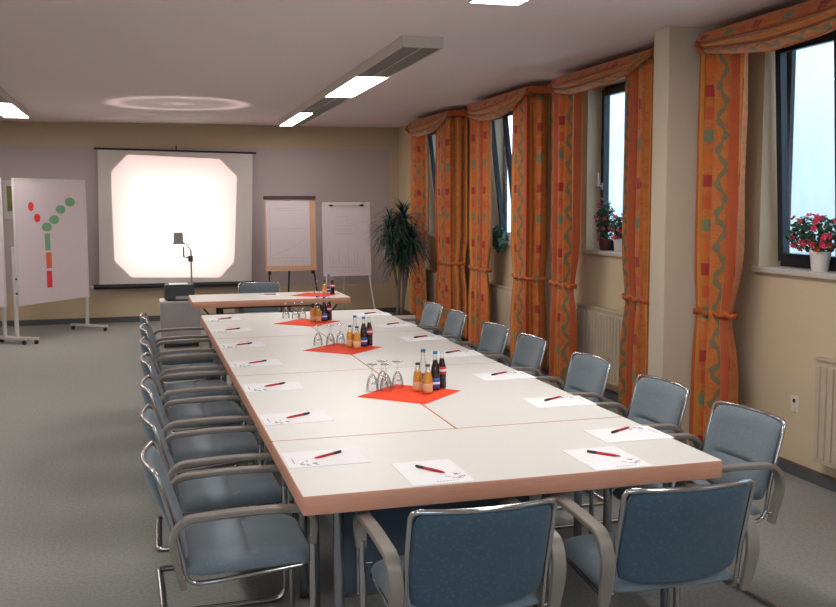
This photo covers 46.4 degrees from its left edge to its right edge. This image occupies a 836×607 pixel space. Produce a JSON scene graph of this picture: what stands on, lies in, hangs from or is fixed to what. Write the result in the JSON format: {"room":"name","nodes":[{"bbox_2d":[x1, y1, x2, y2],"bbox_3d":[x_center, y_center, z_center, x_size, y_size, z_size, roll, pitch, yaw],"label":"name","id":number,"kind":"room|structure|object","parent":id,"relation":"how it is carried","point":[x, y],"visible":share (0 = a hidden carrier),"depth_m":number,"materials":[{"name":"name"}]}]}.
{"room":"conference room","nodes":[
{"label":"conference room","id":0,"kind":"room"},
{"bbox_2d":[0,121,398,320],"bbox_3d":[-3.899,-1.184,14.380,8.220,2.880,0.200,-2,6,-16],"label":"wall","id":1,"kind":"structure","parent":0,"point":[329,164],"depth_m":14.63,"materials":[{"name":"paint"}]},
{"bbox_2d":[3,180,12,218],"bbox_3d":[-5.714,-1.459,13.717,0.205,0.540,0.022,-2,6,-16],"label":"framed picture","id":2,"kind":"object","parent":1,"relation":"attached to","point":[7,190],"visible":0.64,"depth_m":13.69,"materials":[{"name":"white paper"}]},
{"bbox_2d":[6,186,12,210],"bbox_3d":[-5.719,-1.473,13.704,0.100,0.350,0.003,-2,6,-16],"label":"print","id":3,"kind":"object","parent":2,"relation":"attached to","point":[8,188],"depth_m":13.70},
{"bbox_2d":[91,145,255,289],"bbox_3d":[-3.560,-1.267,14.277,2.400,2.075,0.164,-2,6,-16],"label":"projection screen","id":4,"kind":"object","parent":1,"relation":"attached to","point":[146,196],"visible":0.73,"depth_m":14.23,"materials":[{"name":"fabric"}]},
{"bbox_2d":[0,307,395,326],"bbox_3d":[-3.958,0.222,14.392,7.620,0.080,0.017,-2,6,-16],"label":"baseboard","id":5,"kind":"structure","parent":1,"relation":"attached to","point":[391,309],"depth_m":14.19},
{"bbox_2d":[0,0,808,127],"bbox_3d":[-1.565,-1.915,6.039,8.420,0.250,17.500,-2,6,-16],"label":"ceiling","id":6,"kind":"structure","parent":0,"point":[207,62],"depth_m":7.44,"materials":[{"name":"paint"}]},
{"bbox_2d":[0,87,29,117],"bbox_3d":[-4.029,-2.014,8.747,0.300,0.080,7.250,-2,6,-16],"label":"ceiling light","id":7,"kind":"object","parent":6,"relation":"attached to","point":[10,107],"visible":1,"depth_m":11.19,"materials":[{"name":"plastic"}]},
{"bbox_2d":[0,103,27,117],"bbox_3d":[-4.782,-2.250,11.381,0.280,0.012,1.730,-2,6,-16],"label":"diffuser","id":8,"kind":"object","parent":7,"relation":"attached to","point":[7,110],"depth_m":11.43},
{"bbox_2d":[279,35,442,125],"bbox_3d":[-0.887,-2.187,10.291,0.300,0.080,7.120,-2,6,-15],"label":"ceiling light","id":9,"kind":"object","parent":6,"relation":"attached to","point":[405,51],"visible":1,"depth_m":8.41,"materials":[{"name":"metal"}]},
{"bbox_2d":[280,113,312,125],"bbox_3d":[-1.613,-2.409,12.789,0.173,0.012,1.880,-2,6,-15],"label":"diffuser","id":10,"kind":"object","parent":9,"relation":"attached to","point":[293,119],"depth_m":12.70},
{"bbox_2d":[326,77,385,96],"bbox_3d":[-0.618,-2.056,9.295,0.280,0.012,1.580,-2,6,-15],"label":"diffuser","id":11,"kind":"object","parent":9,"relation":"attached to","point":[348,86],"depth_m":9.16,"materials":[{"name":"plastic"}]},
{"bbox_2d":[468,0,528,5],"bbox_3d":[1.369,-1.355,2.055,0.300,0.080,6.960,-2,6,-16],"label":"ceiling light","id":12,"kind":"object","parent":6,"relation":"attached to","point":[494,2],"visible":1,"depth_m":5.35,"materials":[{"name":"plastic"}]},
{"bbox_2d":[0,312,835,606],"bbox_3d":[-1.478,1.122,6.371,8.170,0.100,17.100,-2,6,-16],"label":"floor","id":13,"kind":"structure","parent":0,"point":[79,511],"depth_m":5.38,"materials":[{"name":"grey carpet"}]},
{"bbox_2d":[0,178,26,344],"bbox_3d":[-5.330,-0.456,11.436,0.600,2.045,1.294,2,6,21],"label":"pinboard","id":14,"kind":"object","parent":13,"relation":"on","point":[3,297],"visible":1,"depth_m":12.00,"materials":[{"name":"white metal"}]},
{"bbox_2d":[0,178,107,343],"bbox_3d":[-4.743,-0.585,12.664,0.600,2.045,1.352,2,6,21],"label":"pinboard","id":15,"kind":"object","parent":13,"relation":"on","point":[68,237],"visible":0.91,"depth_m":12.55,"materials":[{"name":"white fabric"}]},
{"bbox_2d":[139,312,215,403],"bbox_3d":[-1.993,0.488,8.114,0.601,0.811,0.587,-2,6,-16],"label":"chair","id":16,"kind":"object","parent":13,"relation":"on","point":[143,318],"visible":0.45,"depth_m":7.92,"materials":[{"name":"metal"}]},
{"bbox_2d":[159,298,200,347],"bbox_3d":[-2.895,0.233,11.881,0.470,0.560,0.457,-2,6,-16],"label":"base cabinet","id":17,"kind":"object","parent":13,"relation":"on","point":[173,313],"visible":0.59,"depth_m":11.65,"materials":[{"name":"grey laminate"}]},
{"bbox_2d":[164,232,194,300],"bbox_3d":[-2.899,-0.451,11.813,0.350,0.815,0.342,-2,6,-16],"label":"projector","id":18,"kind":"object","parent":17,"relation":"on","point":[172,291],"visible":0.92,"depth_m":11.72,"materials":[{"name":"grey plastic"}]},
{"bbox_2d":[139,323,223,424],"bbox_3d":[-1.785,0.562,7.388,0.601,0.811,0.587,-2,6,-15],"label":"chair","id":19,"kind":"object","parent":13,"relation":"on","point":[144,328],"visible":0.5,"depth_m":7.20,"materials":[{"name":"blue fabric"}]},
{"bbox_2d":[139,336,233,464],"bbox_3d":[-1.565,0.639,6.620,0.601,0.811,0.587,-2,6,-17],"label":"chair","id":20,"kind":"object","parent":13,"relation":"on","point":[145,346],"visible":0.48,"depth_m":6.45,"materials":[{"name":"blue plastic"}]},
{"bbox_2d":[139,352,247,501],"bbox_3d":[-1.357,0.713,5.894,0.601,0.811,0.587,-2,6,-16],"label":"chair","id":21,"kind":"object","parent":13,"relation":"on","point":[216,408],"visible":0.67,"depth_m":5.77,"materials":[{"name":"blue fabric"}]},
{"bbox_2d":[140,375,262,551],"bbox_3d":[-1.129,0.793,5.096,0.601,0.811,0.587,-2,6,-15],"label":"chair","id":22,"kind":"object","parent":13,"relation":"on","point":[218,444],"visible":0.69,"depth_m":4.95,"materials":[{"name":"blue fabric"}]},
{"bbox_2d":[140,404,288,606],"bbox_3d":[-0.916,0.869,4.352,0.601,0.811,0.587,-2,6,-17],"label":"chair","id":23,"kind":"object","parent":13,"relation":"on","point":[237,490],"visible":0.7,"depth_m":4.19,"materials":[{"name":"blue fabric"}]},
{"bbox_2d":[140,441,317,606],"bbox_3d":[-0.715,0.940,3.650,0.601,0.811,0.587,-2,6,-16],"label":"chair","id":24,"kind":"object","parent":13,"relation":"on","point":[270,538],"visible":0.99,"depth_m":3.48,"materials":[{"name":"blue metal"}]},
{"bbox_2d":[201,312,321,381],"bbox_3d":[-1.313,0.534,7.979,0.798,0.740,1.598,-2,6,-16],"label":"conference table","id":25,"kind":"object","parent":13,"relation":"on","point":[261,324],"visible":0.39,"depth_m":7.78,"materials":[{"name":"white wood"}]},
{"bbox_2d":[204,317,241,321],"bbox_3d":[-1.648,0.135,8.250,0.306,0.003,0.228,-2,6,-17],"label":"notepad","id":26,"kind":"object","parent":25,"relation":"on","point":[232,318],"visible":1,"depth_m":8.24,"materials":[{"name":"white paper"}]},
{"bbox_2d":[210,328,252,332],"bbox_3d":[-1.442,0.207,7.532,0.306,0.003,0.228,-2,6,-15],"label":"notepad","id":27,"kind":"object","parent":25,"relation":"on","point":[240,329],"visible":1,"depth_m":7.51,"materials":[{"name":"white paper"}]},
{"bbox_2d":[235,282,290,313],"bbox_3d":[-1.776,0.180,11.118,0.587,0.811,0.601,-2,6,-16],"label":"chair","id":28,"kind":"object","parent":13,"relation":"on","point":[245,287],"visible":0.38,"depth_m":11.29,"materials":[{"name":"blue fabric"}]},
{"bbox_2d":[188,291,350,314],"bbox_3d":[-1.586,0.289,10.384,1.618,0.740,0.798,-2,6,-16],"label":"conference table","id":29,"kind":"object","parent":13,"relation":"on","point":[220,302],"visible":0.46,"depth_m":10.07,"materials":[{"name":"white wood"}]},
{"bbox_2d":[291,293,338,296],"bbox_3d":[-1.101,-0.094,10.463,0.400,0.002,0.400,2,6,20],"label":"napkin","id":30,"kind":"object","parent":29,"relation":"on","point":[302,294],"visible":0.94,"depth_m":10.48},
{"bbox_2d":[263,196,317,291],"bbox_3d":[-1.828,-0.634,14.072,0.794,1.820,0.573,-2,6,-16],"label":"flipchart","id":31,"kind":"object","parent":13,"relation":"on","point":[290,229],"visible":0.89,"depth_m":13.87,"materials":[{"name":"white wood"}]},
{"bbox_2d":[265,267,316,270],"bbox_3d":[-1.802,-0.489,13.887,0.730,0.047,0.033,-2,6,-16],"label":"tray","id":32,"kind":"object","parent":31,"relation":"on","point":[267,268],"depth_m":13.87,"materials":[{"name":"brown wood"}]},
{"bbox_2d":[214,335,369,464],"bbox_3d":[-0.875,0.689,6.447,0.798,0.740,1.598,-2,6,-16],"label":"conference table","id":33,"kind":"object","parent":13,"relation":"on","point":[288,350],"visible":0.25,"depth_m":6.23,"materials":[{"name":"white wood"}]},
{"bbox_2d":[218,342,266,348],"bbox_3d":[-1.215,0.287,6.738,0.306,0.003,0.228,-2,6,-16],"label":"notepad","id":34,"kind":"object","parent":33,"relation":"on","point":[254,344],"visible":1,"depth_m":6.72,"materials":[{"name":"white paper"}]},
{"bbox_2d":[228,359,282,367],"bbox_3d":[-0.993,0.366,5.963,0.306,0.003,0.228,-2,6,-17],"label":"notepad","id":35,"kind":"object","parent":33,"relation":"on","point":[273,362],"visible":1,"depth_m":5.95,"materials":[{"name":"white paper"}]},
{"bbox_2d":[235,369,454,598],"bbox_3d":[-0.437,0.844,4.916,0.798,0.740,1.598,-2,6,-16],"label":"conference table","id":36,"kind":"object","parent":13,"relation":"on","point":[336,393],"visible":0.45,"depth_m":4.63,"materials":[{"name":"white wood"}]},
{"bbox_2d":[242,381,303,391],"bbox_3d":[-0.774,0.443,5.197,0.306,0.003,0.228,-2,6,-15],"label":"notepad","id":37,"kind":"object","parent":36,"relation":"on","point":[259,387],"visible":1,"depth_m":5.17,"materials":[{"name":"white paper"}]},
{"bbox_2d":[258,410,333,425],"bbox_3d":[-0.558,0.519,4.441,0.306,0.003,0.228,-2,6,-17],"label":"notepad","id":38,"kind":"object","parent":36,"relation":"on","point":[321,415],"visible":1,"depth_m":4.42,"materials":[{"name":"white paper"}]},
{"bbox_2d":[322,202,375,309],"bbox_3d":[-1.045,-0.620,14.350,0.777,1.729,0.573,-2,6,-16],"label":"flipchart","id":39,"kind":"object","parent":13,"relation":"on","point":[345,225],"visible":0.97,"depth_m":14.16,"materials":[{"name":"white paper"}]},
{"bbox_2d":[291,309,423,334],"bbox_3d":[-0.544,0.509,8.196,0.798,0.740,1.598,-2,6,-16],"label":"conference table","id":40,"kind":"object","parent":13,"relation":"on","point":[345,317],"visible":0.18,"depth_m":8.01,"materials":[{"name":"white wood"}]},
{"bbox_2d":[274,319,338,325],"bbox_3d":[-0.910,0.156,8.014,0.390,0.002,0.390,3,7,29],"label":"napkin","id":41,"kind":"object","parent":40,"relation":"on","point":[300,322],"visible":0.91,"depth_m":8.00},
{"bbox_2d":[321,296,326,320],"bbox_3d":[-0.778,0.043,8.093,0.048,0.205,0.049,-1,6,-11],"label":"bottle","id":42,"kind":"object","parent":41,"relation":"on","point":[324,307],"visible":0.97,"depth_m":8.08,"materials":[{"name":"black glass"}]},
{"bbox_2d":[353,312,390,315],"bbox_3d":[-0.402,0.095,8.582,0.306,0.003,0.228,-2,6,-15],"label":"notepad","id":43,"kind":"object","parent":40,"relation":"on","point":[379,313],"visible":1,"depth_m":8.56,"materials":[{"name":"white paper"}]},
{"bbox_2d":[374,323,416,327],"bbox_3d":[-0.182,0.172,7.816,0.306,0.003,0.228,-2,6,-17],"label":"notepad","id":44,"kind":"object","parent":40,"relation":"on","point":[397,324],"visible":1,"depth_m":7.78,"materials":[{"name":"white paper"}]},
{"bbox_2d":[364,195,436,324],"bbox_3d":[-0.207,-0.524,12.722,0.975,1.870,1.006,3,7,27],"label":"dracaena","id":45,"kind":"object","parent":13,"relation":"on","point":[405,245],"visible":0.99,"depth_m":12.61,"materials":[{"name":"green plant"}]},
{"bbox_2d":[394,315,415,324],"bbox_3d":[-0.231,0.272,12.797,0.340,0.270,0.300,-2,6,-16],"label":"pot","id":46,"kind":"object","parent":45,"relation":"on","point":[397,316],"depth_m":12.66,"materials":[{"name":"white ceramic"}]},
{"bbox_2d":[324,330,497,369],"bbox_3d":[-0.105,0.663,6.665,0.798,0.740,1.598,-2,6,-16],"label":"conference table","id":47,"kind":"object","parent":13,"relation":"on","point":[393,348],"visible":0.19,"depth_m":6.43,"materials":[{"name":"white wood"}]},
{"bbox_2d":[303,343,380,354],"bbox_3d":[-0.502,0.303,6.552,0.385,0.002,0.385,3,7,29],"label":"napkin","id":48,"kind":"object","parent":47,"relation":"on","point":[339,349],"visible":0.87,"depth_m":6.51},
{"bbox_2d":[346,325,352,347],"bbox_3d":[-0.460,0.222,6.603,0.051,0.150,0.051,3,7,27],"label":"juice bottle","id":49,"kind":"object","parent":48,"relation":"on","point":[349,337],"visible":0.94,"depth_m":6.59,"materials":[{"name":"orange glass"}]},
{"bbox_2d":[353,326,360,348],"bbox_3d":[-0.409,0.227,6.548,0.051,0.150,0.051,-3,6,-26],"label":"juice bottle","id":50,"kind":"object","parent":48,"relation":"on","point":[356,338],"visible":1,"depth_m":6.53,"materials":[{"name":"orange glass"}]},
{"bbox_2d":[360,316,366,346],"bbox_3d":[-0.370,0.191,6.631,0.049,0.205,0.048,2,6,20],"label":"bottle","id":51,"kind":"object","parent":48,"relation":"on","point":[363,331],"visible":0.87,"depth_m":6.62,"materials":[{"name":"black glass"}]},
{"bbox_2d":[366,317,372,345],"bbox_3d":[-0.334,0.190,6.682,0.049,0.196,0.050,3,7,31],"label":"bottle","id":52,"kind":"object","parent":48,"relation":"on","point":[369,326],"visible":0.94,"depth_m":6.67,"materials":[{"name":"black glass"}]},
{"bbox_2d":[400,335,447,340],"bbox_3d":[0.039,0.250,7.041,0.306,0.003,0.228,-2,6,-15],"label":"notepad","id":53,"kind":"object","parent":47,"relation":"on","point":[434,337],"visible":0.99,"depth_m":7.02,"materials":[{"name":"white paper"}]},
{"bbox_2d":[429,350,482,356],"bbox_3d":[0.247,0.324,6.314,0.306,0.003,0.228,-2,6,-15],"label":"notepad","id":54,"kind":"object","parent":47,"relation":"on","point":[461,352],"visible":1,"depth_m":6.31,"materials":[{"name":"white paper"}]},
{"bbox_2d":[398,302,442,334],"bbox_3d":[-0.091,0.416,8.736,0.601,0.811,0.587,-2,6,-17],"label":"chair","id":55,"kind":"object","parent":13,"relation":"on","point":[432,312],"visible":0.23,"depth_m":8.79,"materials":[{"name":"blue fabric"}]},
{"bbox_2d":[419,309,466,346],"bbox_3d":[0.091,0.480,8.102,0.601,0.811,0.587,-2,6,-15],"label":"chair","id":56,"kind":"object","parent":13,"relation":"on","point":[454,325],"visible":0.3,"depth_m":8.15,"materials":[{"name":"blue fabric"}]},
{"bbox_2d":[353,497,566,606],"bbox_3d":[0.135,0.979,3.223,0.587,0.811,0.601,-2,6,-16],"label":"chair","id":57,"kind":"object","parent":13,"relation":"on","point":[491,556],"visible":1,"depth_m":2.98,"materials":[{"name":"blue fabric"}]},
{"bbox_2d":[451,322,509,365],"bbox_3d":[0.347,0.570,7.205,0.601,0.811,0.587,-2,6,-17],"label":"chair","id":58,"kind":"object","parent":13,"relation":"on","point":[493,339],"visible":0.3,"depth_m":7.25,"materials":[{"name":"blue fabric"}]},
{"bbox_2d":[272,417,721,606],"bbox_3d":[0.277,0.947,3.877,1.598,0.740,0.798,-2,6,-16],"label":"conference table","id":59,"kind":"object","parent":13,"relation":"on","point":[518,461],"visible":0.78,"depth_m":3.62,"materials":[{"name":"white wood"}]},
{"bbox_2d":[281,448,370,468],"bbox_3d":[-0.356,0.590,3.738,0.306,0.003,0.228,-2,6,-16],"label":"notepad","id":60,"kind":"object","parent":59,"relation":"on","point":[305,459],"visible":1,"depth_m":3.72,"materials":[{"name":"white paper"}]},
{"bbox_2d":[391,459,475,486],"bbox_3d":[0.051,0.610,3.533,0.228,0.003,0.306,-2,6,-16],"label":"notepad","id":61,"kind":"object","parent":59,"relation":"on","point":[415,476],"visible":1,"depth_m":3.51,"materials":[{"name":"white paper"}]},
{"bbox_2d":[561,446,652,470],"bbox_3d":[0.716,0.588,3.716,0.228,0.003,0.306,-2,6,-16],"label":"notepad","id":62,"kind":"object","parent":59,"relation":"on","point":[598,462],"visible":1,"depth_m":3.69,"materials":[{"name":"white paper"}]},
{"bbox_2d":[583,425,674,442],"bbox_3d":[0.881,0.548,4.098,0.306,0.003,0.228,-2,6,-16],"label":"notepad","id":63,"kind":"object","parent":59,"relation":"on","point":[635,433],"visible":1,"depth_m":4.08,"materials":[{"name":"white paper"}]},
{"bbox_2d":[373,363,621,536],"bbox_3d":[0.333,0.818,5.134,0.798,0.740,1.598,-2,6,-16],"label":"conference table","id":64,"kind":"object","parent":13,"relation":"on","point":[479,402],"visible":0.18,"depth_m":4.77,"materials":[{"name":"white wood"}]},
{"bbox_2d":[358,384,460,403],"bbox_3d":[-0.042,0.461,4.991,0.390,0.002,0.390,3,7,29],"label":"napkin","id":65,"kind":"object","parent":64,"relation":"on","point":[405,394],"visible":0.92,"depth_m":4.95,"materials":[{"name":"fabric"}]},
{"bbox_2d":[366,364,378,391],"bbox_3d":[-0.237,0.384,5.068,0.065,0.138,0.065,-2,6,-16],"label":"wine glass","id":66,"kind":"object","parent":65,"relation":"on","point":[371,374],"visible":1,"depth_m":5.06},
{"bbox_2d":[380,363,391,391],"bbox_3d":[-0.166,0.383,5.067,0.065,0.138,0.065,-2,6,-16],"label":"wine glass","id":67,"kind":"object","parent":65,"relation":"on","point":[385,374],"visible":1,"depth_m":5.06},
{"bbox_2d":[392,361,403,387],"bbox_3d":[-0.108,0.374,5.151,0.065,0.138,0.065,-2,6,-16],"label":"wine glass","id":68,"kind":"object","parent":65,"relation":"on","point":[397,371],"visible":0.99,"depth_m":5.14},
{"bbox_2d":[413,362,422,391],"bbox_3d":[-0.001,0.380,5.041,0.051,0.150,0.051,5,8,40],"label":"juice bottle","id":69,"kind":"object","parent":65,"relation":"on","point":[417,376],"visible":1,"depth_m":5.03,"materials":[{"name":"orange glass"}]},
{"bbox_2d":[423,364,432,393],"bbox_3d":[0.050,0.385,4.986,0.051,0.150,0.051,0,6,-1],"label":"juice bottle","id":70,"kind":"object","parent":65,"relation":"on","point":[427,378],"visible":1,"depth_m":4.97,"materials":[{"name":"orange glass"}]},
{"bbox_2d":[431,351,439,389],"bbox_3d":[0.090,0.349,5.069,0.049,0.205,0.048,2,6,20],"label":"bottle","id":71,"kind":"object","parent":65,"relation":"on","point":[435,371],"visible":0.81,"depth_m":5.05,"materials":[{"name":"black glass"}]},
{"bbox_2d":[438,351,445,388],"bbox_3d":[0.125,0.347,5.121,0.049,0.196,0.050,0,6,0],"label":"bottle","id":72,"kind":"object","parent":65,"relation":"on","point":[442,366],"visible":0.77,"depth_m":5.11,"materials":[{"name":"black glass"}]},
{"bbox_2d":[472,371,536,380],"bbox_3d":[0.483,0.407,5.491,0.306,0.003,0.228,-2,6,-17],"label":"notepad","id":73,"kind":"object","parent":64,"relation":"on","point":[514,374],"visible":1,"depth_m":5.47,"materials":[{"name":"white paper"}]},
{"bbox_2d":[522,395,596,407],"bbox_3d":[0.688,0.479,4.773,0.306,0.003,0.228,-2,6,-14],"label":"notepad","id":74,"kind":"object","parent":64,"relation":"on","point":[564,401],"visible":1,"depth_m":4.75,"materials":[{"name":"white paper"}]},
{"bbox_2d":[483,333,546,381],"bbox_3d":[0.534,0.636,6.553,0.601,0.811,0.587,-2,6,-16],"label":"chair","id":75,"kind":"object","parent":13,"relation":"on","point":[529,350],"visible":0.34,"depth_m":6.59,"materials":[{"name":"blue fabric"}]},
{"bbox_2d":[535,352,610,509],"bbox_3d":[0.780,0.723,5.693,0.601,0.811,0.587,-2,6,-17],"label":"chair","id":76,"kind":"object","parent":13,"relation":"on","point":[587,375],"visible":0.38,"depth_m":5.72,"materials":[{"name":"blue fabric"}]},
{"bbox_2d":[542,374,689,533],"bbox_3d":[1.004,0.802,4.909,0.601,0.811,0.587,-2,6,-17],"label":"chair","id":77,"kind":"object","parent":13,"relation":"on","point":[658,403],"visible":0.34,"depth_m":4.96,"materials":[{"name":"blue fabric"}]},
{"bbox_2d":[543,478,759,606],"bbox_3d":[0.819,0.955,3.426,0.587,0.811,0.601,-2,6,-15],"label":"chair","id":78,"kind":"object","parent":13,"relation":"on","point":[688,533],"visible":0.93,"depth_m":3.19,"materials":[{"name":"blue fabric"}]},
{"bbox_2d":[611,400,786,606],"bbox_3d":[1.206,0.874,4.203,0.601,0.811,0.587,-2,6,-20],"label":"chair","id":79,"kind":"object","parent":13,"relation":"on","point":[748,441],"visible":0.45,"depth_m":4.20,"materials":[{"name":"blue fabric"}]},
{"bbox_2d":[398,51,835,477],"bbox_3d":[2.106,-0.481,7.235,0.198,2.880,16.900,-2,6,-16],"label":"wall","id":80,"kind":"structure","parent":0,"point":[784,322],"depth_m":6.43,"materials":[{"name":"beige paint"}]},
{"bbox_2d":[425,268,436,302],"bbox_3d":[0.208,-0.142,13.440,0.100,0.628,1.158,-2,6,-16],"label":"radiator","id":81,"kind":"object","parent":80,"relation":"attached to","point":[430,274],"visible":0.12,"depth_m":13.36,"materials":[{"name":"beige metal"}]},
{"bbox_2d":[427,130,435,236],"bbox_3d":[0.379,-1.639,13.134,0.230,1.492,1.150,-2,6,-16],"label":"window","id":82,"kind":"structure","parent":80,"relation":"in","point":[430,140],"depth_m":13.52,"materials":[{"name":"metal"}]},
{"bbox_2d":[405,110,465,136],"bbox_3d":[0.226,-2.289,12.584,0.389,0.233,1.806,-2,6,-16],"label":"swag valance","id":83,"kind":"object","parent":80,"relation":"attached to","point":[421,127],"visible":1,"depth_m":12.35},
{"bbox_2d":[410,134,427,323],"bbox_3d":[0.006,-1.063,13.395,0.145,2.702,0.711,-2,6,-16],"label":"curtain","id":84,"kind":"object","parent":83,"relation":"hanging from","point":[418,167],"visible":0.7,"depth_m":13.23,"materials":[{"name":"fabric"}]},
{"bbox_2d":[435,116,467,338],"bbox_3d":[0.351,-0.937,12.153,0.232,2.702,0.728,-4,7,-30],"label":"curtain","id":85,"kind":"object","parent":83,"relation":"hanging from","point":[451,158],"visible":0.87,"depth_m":11.96,"materials":[{"name":"fabric"}]},
{"bbox_2d":[489,283,511,345],"bbox_3d":[0.957,0.123,10.823,0.100,0.628,1.488,-2,6,-16],"label":"radiator","id":86,"kind":"object","parent":80,"relation":"attached to","point":[501,295],"visible":0.36,"depth_m":10.77,"materials":[{"name":"beige metal"}]},
{"bbox_2d":[489,283,511,289],"bbox_3d":[0.941,-0.184,10.787,0.070,0.010,1.488,-2,6,-16],"label":"grille","id":87,"kind":"object","parent":86,"relation":"attached to","point":[492,286],"depth_m":10.89,"materials":[{"name":"beige metal"}]},
{"bbox_2d":[492,110,512,244],"bbox_3d":[1.055,-1.400,10.770,0.230,1.492,1.150,-2,6,-16],"label":"window","id":88,"kind":"structure","parent":80,"relation":"in","point":[507,155],"depth_m":11.19,"materials":[{"name":"metal"}]},
{"bbox_2d":[492,225,510,252],"bbox_3d":[0.897,-0.713,10.861,0.219,0.315,0.418,-5,7,-37],"label":"ivy","id":89,"kind":"object","parent":88,"relation":"on","point":[498,236],"visible":0.84,"depth_m":10.78,"materials":[{"name":"green plant"}]},
{"bbox_2d":[463,86,550,120],"bbox_3d":[0.908,-2.044,10.202,0.389,0.242,1.786,-2,6,-16],"label":"swag valance","id":90,"kind":"object","parent":80,"relation":"attached to","point":[495,107],"visible":1,"depth_m":9.96,"materials":[{"name":"fabric"}]},
{"bbox_2d":[468,118,491,347],"bbox_3d":[0.710,-0.817,10.964,0.144,2.702,0.736,-2,6,-16],"label":"curtain","id":91,"kind":"object","parent":90,"relation":"hanging from","point":[480,173],"visible":0.9,"depth_m":10.91,"materials":[{"name":"fabric"}]},
{"bbox_2d":[510,94,548,370],"bbox_3d":[1.060,-0.693,9.731,0.198,2.702,0.510,-5,7,-37],"label":"curtain","id":92,"kind":"object","parent":90,"relation":"hanging from","point":[530,117],"visible":0.88,"depth_m":9.61,"materials":[{"name":"fabric"}]},
{"bbox_2d":[576,303,623,386],"bbox_3d":[1.662,0.372,8.359,0.100,0.628,1.238,-2,6,-16],"label":"radiator","id":93,"kind":"object","parent":80,"relation":"attached to","point":[598,328],"visible":0.48,"depth_m":8.44,"materials":[{"name":"beige metal"}]},
{"bbox_2d":[576,303,623,314],"bbox_3d":[1.646,0.065,8.323,0.070,0.010,1.238,-2,6,-16],"label":"grille","id":94,"kind":"object","parent":93,"relation":"attached to","point":[590,308],"depth_m":8.51,"materials":[{"name":"beige metal"}]},
{"bbox_2d":[548,48,653,94],"bbox_3d":[1.554,-1.841,7.941,0.389,0.190,1.806,-2,6,-16],"label":"swag valance","id":95,"kind":"object","parent":80,"relation":"attached to","point":[599,75],"visible":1,"depth_m":7.79,"materials":[{"name":"fabric"}]},
{"bbox_2d":[549,92,581,386],"bbox_3d":[1.311,-0.600,8.810,0.137,2.702,0.552,-1,6,-11],"label":"curtain","id":96,"kind":"object","parent":95,"relation":"hanging from","point":[566,168],"visible":0.89,"depth_m":8.74,"materials":[{"name":"fabric"}]},
{"bbox_2d":[618,59,653,411],"bbox_3d":[1.715,-0.462,7.445,0.202,2.702,0.504,-5,7,-38],"label":"curtain","id":97,"kind":"object","parent":95,"relation":"hanging from","point":[638,129],"visible":0.62,"depth_m":7.44,"materials":[{"name":"fabric"}]},
{"bbox_2d":[581,82,624,256],"bbox_3d":[1.754,-1.154,8.330,0.230,1.492,1.150,-2,6,-16],"label":"window","id":98,"kind":"structure","parent":80,"relation":"in","point":[619,88],"depth_m":8.75,"materials":[{"name":"black metal"}]},
{"bbox_2d":[594,197,615,250],"bbox_3d":[1.657,-0.708,8.647,0.179,0.473,0.228,-2,6,-16],"label":"flowering plant","id":99,"kind":"object","parent":98,"relation":"on","point":[604,241],"visible":0.95,"depth_m":8.61,"materials":[{"name":"green plant"}]},
{"bbox_2d":[609,213,621,251],"bbox_3d":[1.739,-0.613,8.380,0.191,0.339,0.242,-2,6,-16],"label":"flowering plant","id":100,"kind":"object","parent":98,"relation":"on","point":[616,229],"visible":0.56,"depth_m":8.34,"materials":[{"name":"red plant"}]},
{"bbox_2d":[404,309,835,492],"bbox_3d":[2.011,0.915,7.348,0.014,0.080,16.900,-2,6,-16],"label":"baseboard","id":101,"kind":"structure","parent":80,"relation":"attached to","point":[825,481],"depth_m":6.07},
{"bbox_2d":[694,0,835,55],"bbox_3d":[2.237,-1.578,5.556,0.389,0.235,1.996,-2,6,-16],"label":"swag valance","id":102,"kind":"object","parent":80,"relation":"attached to","point":[811,19],"visible":1,"depth_m":5.64,"materials":[{"name":"fabric"}]},
{"bbox_2d":[689,53,747,442],"bbox_3d":[1.983,-0.362,6.455,0.136,2.702,0.512,-2,6,-16],"label":"curtain","id":103,"kind":"object","parent":102,"relation":"hanging from","point":[723,78],"visible":0.89,"depth_m":6.42,"materials":[{"name":"fabric"}]},
{"bbox_2d":[751,30,835,279],"bbox_3d":[2.496,-0.892,5.737,0.230,1.492,1.390,-2,6,-16],"label":"window","id":104,"kind":"structure","parent":80,"relation":"in","point":[793,264],"depth_m":6.28,"materials":[{"name":"metal"}]},
{"bbox_2d":[784,213,835,271],"bbox_3d":[2.429,-0.378,5.955,0.227,0.359,0.541,-2,6,-16],"label":"flowering plant","id":105,"kind":"object","parent":104,"relation":"on","point":[820,258],"visible":1,"depth_m":5.89,"materials":[{"name":"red plant"}]},
{"bbox_2d":[790,395,798,412],"bbox_3d":[2.354,0.629,6.101,0.014,0.104,0.070,-2,6,-16],"label":"wall socket","id":106,"kind":"object","parent":80,"relation":"attached to","point":[794,399],"visible":1,"depth_m":6.09,"materials":[{"name":"beige plastic"}]},
{"bbox_2d":[812,357,835,469],"bbox_3d":[2.494,0.666,5.450,0.100,0.628,0.758,-2,6,-16],"label":"radiator","id":107,"kind":"object","parent":80,"relation":"attached to","point":[824,426],"visible":1,"depth_m":5.69,"materials":[{"name":"beige metal"}]},
{"bbox_2d":[814,357,835,363],"bbox_3d":[2.479,0.359,5.414,0.070,0.010,0.758,-2,6,-16],"label":"grille","id":108,"kind":"object","parent":107,"relation":"attached to","point":[819,360],"depth_m":5.70,"materials":[{"name":"beige metal"}]},
{"bbox_2d":[507,42,834,255],"bbox_3d":[4.571,-1.450,8.626,0.200,3.900,22.000,-2,6,-16],"label":"sky","id":109,"kind":"structure","parent":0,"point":[813,166],"depth_m":10.10,"materials":[{"name":"white"}]},
{"bbox_2d":[648,26,716,445],"bbox_3d":[1.880,-0.438,6.819,0.465,2.880,0.200,-2,6,-16],"label":"pillar","id":110,"kind":"structure","parent":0,"point":[672,301],"depth_m":6.69,"materials":[{"name":"beige paint"}]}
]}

